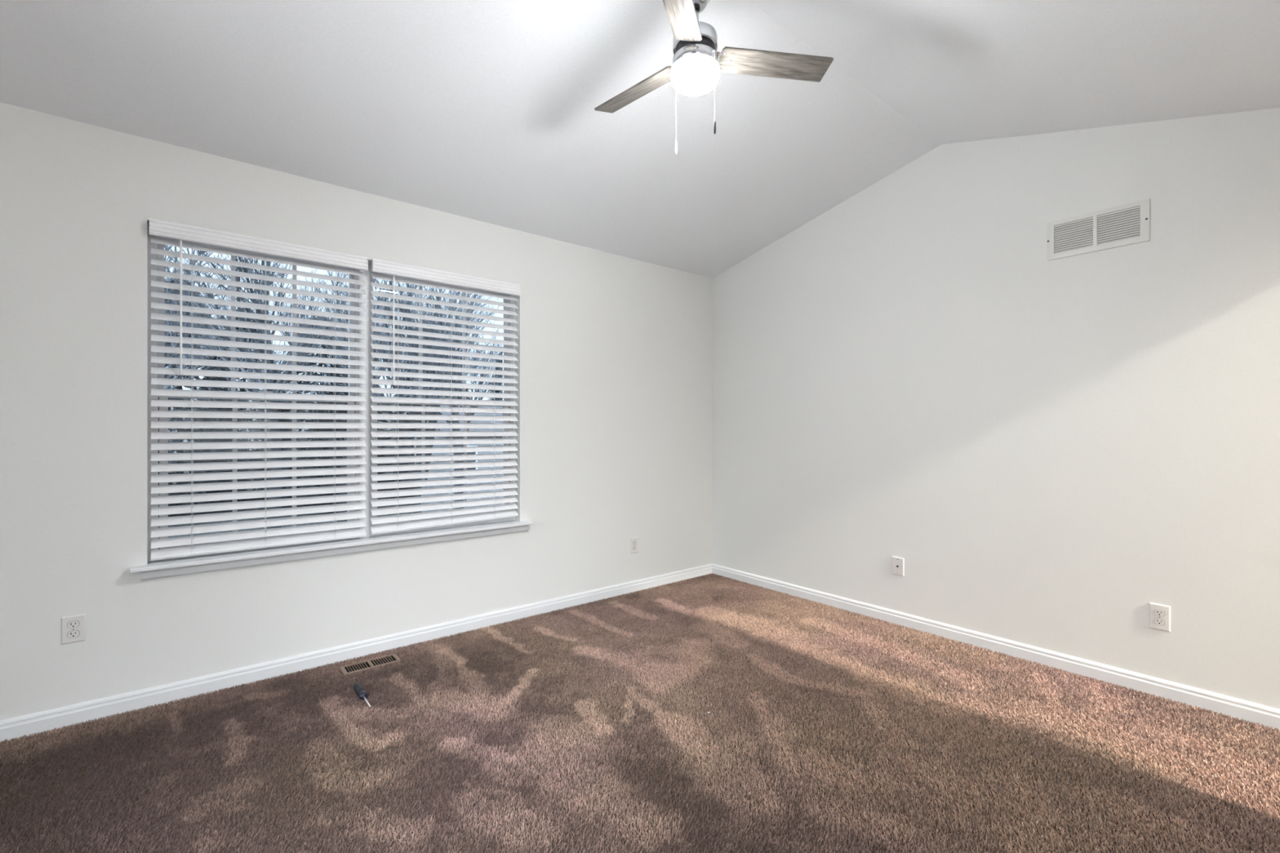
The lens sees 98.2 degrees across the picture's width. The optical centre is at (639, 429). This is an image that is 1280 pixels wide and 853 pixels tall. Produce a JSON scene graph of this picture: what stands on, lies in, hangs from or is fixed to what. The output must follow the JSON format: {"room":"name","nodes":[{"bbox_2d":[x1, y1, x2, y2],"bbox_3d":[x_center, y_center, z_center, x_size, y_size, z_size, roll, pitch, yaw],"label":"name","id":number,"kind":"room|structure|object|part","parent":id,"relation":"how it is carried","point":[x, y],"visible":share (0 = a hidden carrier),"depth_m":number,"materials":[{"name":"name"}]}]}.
{"room":"empty bedroom","nodes":[
{"label":"empty bedroom","id":0,"kind":"room"},
{"bbox_2d":[0,102,711,720],"bbox_3d":[-1.295,-0.037,3.164,4.990,2.510,0.160,0,0,-39],"label":"wall","id":1,"kind":"structure","parent":0,"point":[614,364],"depth_m":2.58,"materials":[{"name":"paint"}]},
{"bbox_2d":[61,613,85,644],"bbox_3d":[-2.293,0.810,2.244,0.070,0.110,0.008,0,0,-39],"label":"power outlet","id":2,"kind":"object","parent":1,"relation":"attached to","point":[73,627],"visible":1,"depth_m":2.24,"materials":[{"name":"white plastic"}]},
{"bbox_2d":[66,630,79,638],"bbox_3d":[-2.292,0.829,2.242,0.036,0.029,0.001,0,0,-39],"label":"socket","id":3,"kind":"object","parent":2,"relation":"attached to","point":[70,633],"depth_m":2.24,"materials":[{"name":"white plastic"}]},
{"bbox_2d":[66,620,79,628],"bbox_3d":[-2.292,0.790,2.242,0.036,0.029,0.001,0,0,-39],"label":"socket","id":4,"kind":"object","parent":2,"relation":"attached to","point":[70,624],"depth_m":2.24,"materials":[{"name":"white plastic"}]},
{"bbox_2d":[148,224,358,561],"bbox_3d":[-1.859,-0.151,2.748,0.863,1.501,0.083,0,0,-39],"label":"window","id":5,"kind":"structure","parent":1,"relation":"in","point":[151,245],"depth_m":2.58,"materials":[{"name":"white plastic"}]},
{"bbox_2d":[173,399,333,532],"bbox_3d":[-1.848,0.183,2.734,0.731,0.653,0.012,0,0,-39],"label":"grille","id":6,"kind":"object","parent":5,"relation":"attached to","point":[233,400],"depth_m":2.76,"materials":[{"name":"white plastic"}]},
{"bbox_3d":[-1.867,-0.511,2.757,0.803,0.736,0.026,0,0,-39],"label":"sash","id":7,"kind":"part","parent":5,"relation":"part of","materials":[{"name":"white plastic"}]},
{"bbox_2d":[164,255,349,393],"bbox_3d":[-1.867,-0.517,2.757,0.759,0.684,0.012,0,0,-39],"label":"grille","id":8,"kind":"object","parent":5,"relation":"attached to","point":[233,257],"depth_m":2.81,"materials":[{"name":"white plastic"}]},
{"bbox_3d":[-1.848,0.187,2.734,0.791,0.725,0.026,0,0,-39],"label":"sash","id":9,"kind":"part","parent":5,"relation":"part of","materials":[{"name":"white plastic"}]},
{"bbox_2d":[149,217,368,560],"bbox_3d":[-1.786,-0.167,2.668,0.860,1.473,0.081,0,0,-39],"label":"window blind","id":10,"kind":"object","parent":5,"relation":"attached to","point":[160,228],"visible":1,"depth_m":2.63,"materials":[{"name":"white plastic"}]},
{"bbox_3d":[-2.018,-0.146,2.498,0.006,1.416,0.044,0,0,-39],"label":"ladder cord","id":11,"kind":"part","parent":10,"relation":"part of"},
{"bbox_3d":[-1.795,0.549,2.682,0.856,0.018,0.050,0,36,-39],"label":"rail","id":12,"kind":"part","parent":10,"relation":"part of","materials":[{"name":"white plastic"}]},
{"bbox_3d":[-1.804,-0.146,2.672,0.006,1.416,0.044,0,0,-39],"label":"ladder cord","id":13,"kind":"part","parent":10,"relation":"part of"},
{"bbox_2d":[129,520,532,573],"bbox_3d":[-1.442,0.592,2.950,1.872,0.019,0.130,0,0,-39],"label":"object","id":14,"kind":"structure","parent":1,"relation":"attached to","point":[268,552],"depth_m":2.75,"materials":[{"name":"white paint"}]},
{"bbox_2d":[140,524,528,580],"bbox_3d":[-1.424,0.625,2.945,1.827,0.046,0.018,0,0,-39],"label":"trim","id":15,"kind":"structure","parent":1,"relation":"attached to","point":[151,575],"depth_m":2.77,"materials":[{"name":"white paint"}]},
{"bbox_2d":[0,564,711,742],"bbox_3d":[-1.240,1.157,3.097,4.724,0.083,0.013,0,0,-39],"label":"baseboard","id":16,"kind":"structure","parent":1,"relation":"attached to","point":[40,722],"depth_m":2.71,"materials":[{"name":"white paint"}]},
{"bbox_2d":[358,262,368,537],"bbox_3d":[-1.513,-0.151,3.016,0.049,1.501,0.105,0,0,-39],"label":"trim","id":17,"kind":"structure","parent":1,"relation":"attached to","point":[366,279],"depth_m":2.98,"materials":[{"name":"white paint"}]},
{"bbox_2d":[368,263,515,536],"bbox_3d":[-1.172,-0.151,3.308,0.884,1.501,0.083,0,0,-39],"label":"window","id":18,"kind":"structure","parent":1,"relation":"in","point":[371,278],"depth_m":3.27,"materials":[{"name":"white plastic"}]},
{"bbox_2d":[373,285,503,399],"bbox_3d":[-1.179,-0.517,3.317,0.780,0.684,0.012,0,0,-39],"label":"grille","id":19,"kind":"object","parent":18,"relation":"attached to","point":[420,287],"depth_m":3.39,"materials":[{"name":"white plastic"}]},
{"bbox_3d":[-1.179,-0.511,3.317,0.824,0.736,0.026,0,0,-39],"label":"sash","id":20,"kind":"part","parent":18,"relation":"part of","materials":[{"name":"white plastic"}]},
{"bbox_3d":[-1.160,0.187,3.293,0.812,0.725,0.026,0,0,-39],"label":"sash","id":21,"kind":"part","parent":18,"relation":"part of","materials":[{"name":"white plastic"}]},
{"bbox_2d":[377,404,503,512],"bbox_3d":[-1.160,0.183,3.293,0.752,0.653,0.012,0,0,-39],"label":"grille","id":22,"kind":"object","parent":18,"relation":"attached to","point":[422,405],"depth_m":3.33,"materials":[{"name":"white plastic"}]},
{"bbox_2d":[369,257,520,534],"bbox_3d":[-1.102,-0.170,3.225,0.855,1.468,0.081,0,0,-39],"label":"window blind","id":23,"kind":"object","parent":18,"relation":"attached to","point":[377,265],"visible":1,"depth_m":3.20,"materials":[{"name":"white plastic"}]},
{"bbox_3d":[-1.336,-0.152,3.053,0.006,1.404,0.044,0,0,-39],"label":"ladder cord","id":24,"kind":"part","parent":23,"relation":"part of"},
{"bbox_3d":[-1.111,0.537,3.239,0.850,0.018,0.050,-1,37,-39],"label":"rail","id":25,"kind":"part","parent":23,"relation":"part of","materials":[{"name":"white plastic"}]},
{"bbox_3d":[-1.106,-0.152,3.240,0.006,1.404,0.044,0,0,-39],"label":"ladder cord","id":26,"kind":"part","parent":23,"relation":"part of","materials":[{"name":"white fabric"}]},
{"bbox_3d":[-0.900,-0.152,3.408,0.006,1.404,0.044,0,0,-39],"label":"ladder cord","id":27,"kind":"part","parent":23,"relation":"part of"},
{"bbox_2d":[630,537,638,553],"bbox_3d":[-0.040,0.855,4.077,0.070,0.115,0.008,0,0,-39],"label":"power outlet","id":28,"kind":"object","parent":1,"relation":"attached to","point":[633,541],"visible":1,"depth_m":4.07,"materials":[{"name":"white plastic"}]},
{"bbox_2d":[0,573,1279,852],"bbox_3d":[2.101,1.223,-1.009,4.750,0.049,10.600,0,0,-39],"label":"floor","id":29,"kind":"structure","parent":0,"point":[583,728],"depth_m":2.04,"materials":[{"name":"carpet"}]},
{"bbox_2d":[353,682,370,706],"bbox_3d":[-1.225,1.176,2.452,0.034,0.041,0.224,0,0,-41],"label":"screwdriver","id":30,"kind":"object","parent":29,"relation":"on","point":[359,690],"visible":1,"depth_m":2.46,"materials":[{"name":"plastic"}]},
{"bbox_3d":[-1.268,1.175,2.501,0.031,0.038,0.093,0,0,-41],"label":"handle","id":31,"kind":"part","parent":30,"relation":"part of","materials":[{"name":"plastic"}]},
{"bbox_2d":[338,653,401,676],"bbox_3d":[-1.367,1.269,2.815,0.267,0.158,0.115,0,0,-39],"label":"floor vent","id":32,"kind":"object","parent":29,"relation":"in","point":[348,669],"visible":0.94,"depth_m":2.82,"materials":[{"name":"metal"}]},
{"bbox_2d":[0,0,1279,278],"bbox_3d":[-0.140,-1.428,1.745,4.750,0.531,3.500,0,0,-39],"label":"ceiling","id":33,"kind":"structure","parent":0,"point":[482,110],"depth_m":2.33,"materials":[{"name":"paint"}]},
{"bbox_2d":[594,0,833,155],"bbox_3d":[0.143,-1.318,2.018,0.926,0.651,0.831,0,0,-39],"label":"ceiling fan","id":34,"kind":"object","parent":33,"relation":"hanging from","point":[696,68],"visible":1,"depth_m":1.94,"materials":[{"name":"silver metal"}]},
{"bbox_3d":[-0.008,-1.314,2.155,0.099,0.032,0.423,-19,13,-41],"label":"blade","id":35,"kind":"part","parent":34,"relation":"part of","materials":[{"name":"grey wood"}]},
{"bbox_3d":[0.135,-1.157,1.993,0.015,0.245,0.004,0,0,45],"label":"pull chain","id":36,"kind":"part","parent":34,"relation":"part of","materials":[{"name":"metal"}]},
{"bbox_3d":[0.102,-1.314,1.652,0.099,0.032,0.423,15,5,17],"label":"blade","id":37,"kind":"part","parent":34,"relation":"part of","materials":[{"name":"grey wood"}]},
{"bbox_2d":[671,59,719,96],"bbox_3d":[0.193,-1.213,1.935,0.169,0.045,0.169,0,0,-39],"label":"diffuser","id":38,"kind":"object","parent":34,"relation":"attached to","point":[691,77],"depth_m":1.89,"materials":[{"name":"white glass"}]},
{"bbox_3d":[0.249,-1.165,1.879,0.004,0.240,0.012,0,0,-45],"label":"pull chain","id":39,"kind":"part","parent":34,"relation":"part of","materials":[{"name":"metal"}]},
{"bbox_3d":[0.483,-1.314,1.999,0.423,0.032,0.099,0,-14,-12],"label":"blade","id":40,"kind":"part","parent":34,"relation":"part of","materials":[{"name":"grey wood"}]},
{"bbox_2d":[711,107,1279,709],"bbox_3d":[3.990,-1.897,0.528,0.120,6.230,10.600,0,0,-39],"label":"wall","id":41,"kind":"structure","parent":0,"point":[1051,452],"depth_m":2.86,"materials":[{"name":"paint"}]},
{"bbox_2d":[892,555,903,576],"bbox_3d":[1.577,0.839,3.391,0.009,0.110,0.074,0,0,-39],"label":"cable wall plate","id":42,"kind":"object","parent":41,"relation":"attached to","point":[897,562],"visible":1,"depth_m":3.39,"materials":[{"name":"white plastic"}]},
{"bbox_2d":[711,563,1279,730],"bbox_3d":[1.697,1.157,3.240,0.013,0.083,3.500,0,0,-39],"label":"baseboard","id":43,"kind":"structure","parent":41,"relation":"attached to","point":[1266,716],"depth_m":2.80,"materials":[{"name":"white paint"}]},
{"bbox_2d":[1046,198,1150,260],"bbox_3d":[2.179,-0.947,2.652,0.009,0.189,0.386,0,0,-39],"label":"air vent grille","id":44,"kind":"object","parent":41,"relation":"in","point":[1128,224],"visible":1,"depth_m":2.64,"materials":[{"name":"white metal"}]},
{"bbox_2d":[1149,602,1170,631],"bbox_3d":[2.322,0.840,2.477,0.008,0.114,0.070,0,0,-39],"label":"power outlet","id":45,"kind":"object","parent":41,"relation":"attached to","point":[1159,615],"visible":1,"depth_m":2.47,"materials":[{"name":"white plastic"}]},
{"bbox_2d":[1154,617,1164,625],"bbox_3d":[2.320,0.860,2.475,0.002,0.027,0.034,0,0,-39],"label":"socket","id":46,"kind":"object","parent":45,"relation":"attached to","point":[1157,621],"depth_m":2.47,"materials":[{"name":"white plastic"}]},
{"bbox_2d":[1154,608,1164,617],"bbox_3d":[2.320,0.821,2.475,0.003,0.028,0.036,0,0,-39],"label":"socket","id":47,"kind":"object","parent":45,"relation":"attached to","point":[1157,612],"depth_m":2.47,"materials":[{"name":"white plastic"}]},
{"label":"outside","id":48,"kind":"structure","parent":0,"visible":0},
{"bbox_2d":[158,454,413,537],"bbox_3d":[-23.206,4.438,49.694,100.000,0.300,140.000,0,0,-39],"label":"ground","id":49,"kind":"structure","parent":48,"point":[262,499],"depth_m":27.80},
{"bbox_2d":[164,244,227,378],"bbox_3d":[-8.815,-0.562,8.361,3.468,9.752,4.908,0,0,-16],"label":"bare tree","id":50,"kind":"object","parent":49,"relation":"on","point":[168,376],"visible":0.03,"depth_m":9.94,"materials":[{"name":"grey plant"}]},
{"bbox_2d":[158,244,248,549],"bbox_3d":[-17.260,-1.565,18.975,6.376,11.766,5.174,0,0,-26],"label":"bare tree","id":51,"kind":"object","parent":49,"relation":"on","point":[185,282],"visible":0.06,"depth_m":19.38,"materials":[{"name":"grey plant"}]},
{"bbox_2d":[158,278,251,525],"bbox_3d":[-22.112,-1.377,26.620,5.699,11.751,5.824,0,0,-24],"label":"evergreen tree","id":52,"kind":"object","parent":49,"relation":"on","point":[218,388],"visible":0.06,"depth_m":26.36,"materials":[{"name":"green plant"}]},
{"bbox_2d":[188,307,291,504],"bbox_3d":[-23.568,-1.372,33.007,5.824,11.739,5.699,0,0,-21],"label":"evergreen tree","id":53,"kind":"object","parent":49,"relation":"on","point":[248,340],"visible":0.06,"depth_m":32.01,"materials":[{"name":"green plant"}]},
{"bbox_2d":[164,244,348,528],"bbox_3d":[-10.686,-1.075,15.682,4.742,10.786,5.844,0,0,-40],"label":"bare tree","id":54,"kind":"object","parent":49,"relation":"on","point":[241,259],"visible":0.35,"depth_m":15.04,"materials":[{"name":"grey plant"}]},
{"bbox_2d":[260,317,348,515],"bbox_3d":[-17.268,-0.815,30.015,5.824,10.588,5.699,0,0,-8],"label":"evergreen tree","id":55,"kind":"object","parent":49,"relation":"on","point":[312,364],"visible":0.16,"depth_m":28.83,"materials":[{"name":"green plant"}]},
{"bbox_2d":[308,368,395,495],"bbox_3d":[-19.161,-0.809,36.977,5.699,10.577,5.824,0,0,-5],"label":"evergreen tree","id":56,"kind":"object","parent":49,"relation":"on","point":[378,411],"visible":0.04,"depth_m":36.98,"materials":[{"name":"green plant"}]},
{"bbox_2d":[297,270,414,522],"bbox_3d":[-10.810,-1.588,22.517,5.074,11.821,5.405,0,0,-21],"label":"bare tree","id":57,"kind":"object","parent":49,"relation":"on","point":[329,273],"visible":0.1,"depth_m":21.65,"materials":[{"name":"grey plant"}]},
{"bbox_2d":[318,273,496,513],"bbox_3d":[-4.660,-0.310,12.334,4.234,9.260,3.975,0,0,-36],"label":"bare tree","id":58,"kind":"object","parent":49,"relation":"on","point":[387,291],"visible":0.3,"depth_m":12.33,"materials":[{"name":"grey plant"}]},
{"bbox_2d":[382,320,462,498],"bbox_3d":[-12.922,-1.103,34.058,5.699,11.184,5.824,0,0,7],"label":"evergreen tree","id":59,"kind":"object","parent":49,"relation":"on","point":[404,370],"visible":0.06,"depth_m":32.84,"materials":[{"name":"green plant"}]},
{"bbox_2d":[402,358,474,488],"bbox_3d":[-14.403,-1.114,40.492,5.824,11.206,5.699,0,0,11],"label":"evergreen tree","id":60,"kind":"object","parent":49,"relation":"on","point":[467,390],"visible":0.02,"depth_m":40.42,"materials":[{"name":"green plant"}]},
{"bbox_2d":[401,288,502,509],"bbox_3d":[-6.599,-1.069,18.747,3.829,10.767,5.419,0,0,17],"label":"bare tree","id":61,"kind":"object","parent":49,"relation":"on","point":[449,299],"visible":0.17,"depth_m":19.52,"materials":[{"name":"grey plant"}]},
{"bbox_2d":[408,404,502,511],"bbox_3d":[-8.271,1.538,28.649,5.700,5.500,5.100,0,0,-39],"label":"house","id":62,"kind":"structure","parent":49,"relation":"on","point":[426,413],"depth_m":26.41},
{"bbox_3d":[-8.063,1.438,25.859,0.840,1.140,0.009,0,0,-39],"label":"pane","id":63,"kind":"part","parent":62,"relation":"part of","materials":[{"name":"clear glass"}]},
{"bbox_2d":[485,345,502,400],"bbox_3d":[-8.096,-1.375,37.496,5.824,11.745,5.699,0,0,23],"label":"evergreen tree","id":64,"kind":"object","parent":49,"relation":"on","point":[500,361],"visible":0.02,"depth_m":36.62,"materials":[{"name":"green plant"}]}
]}

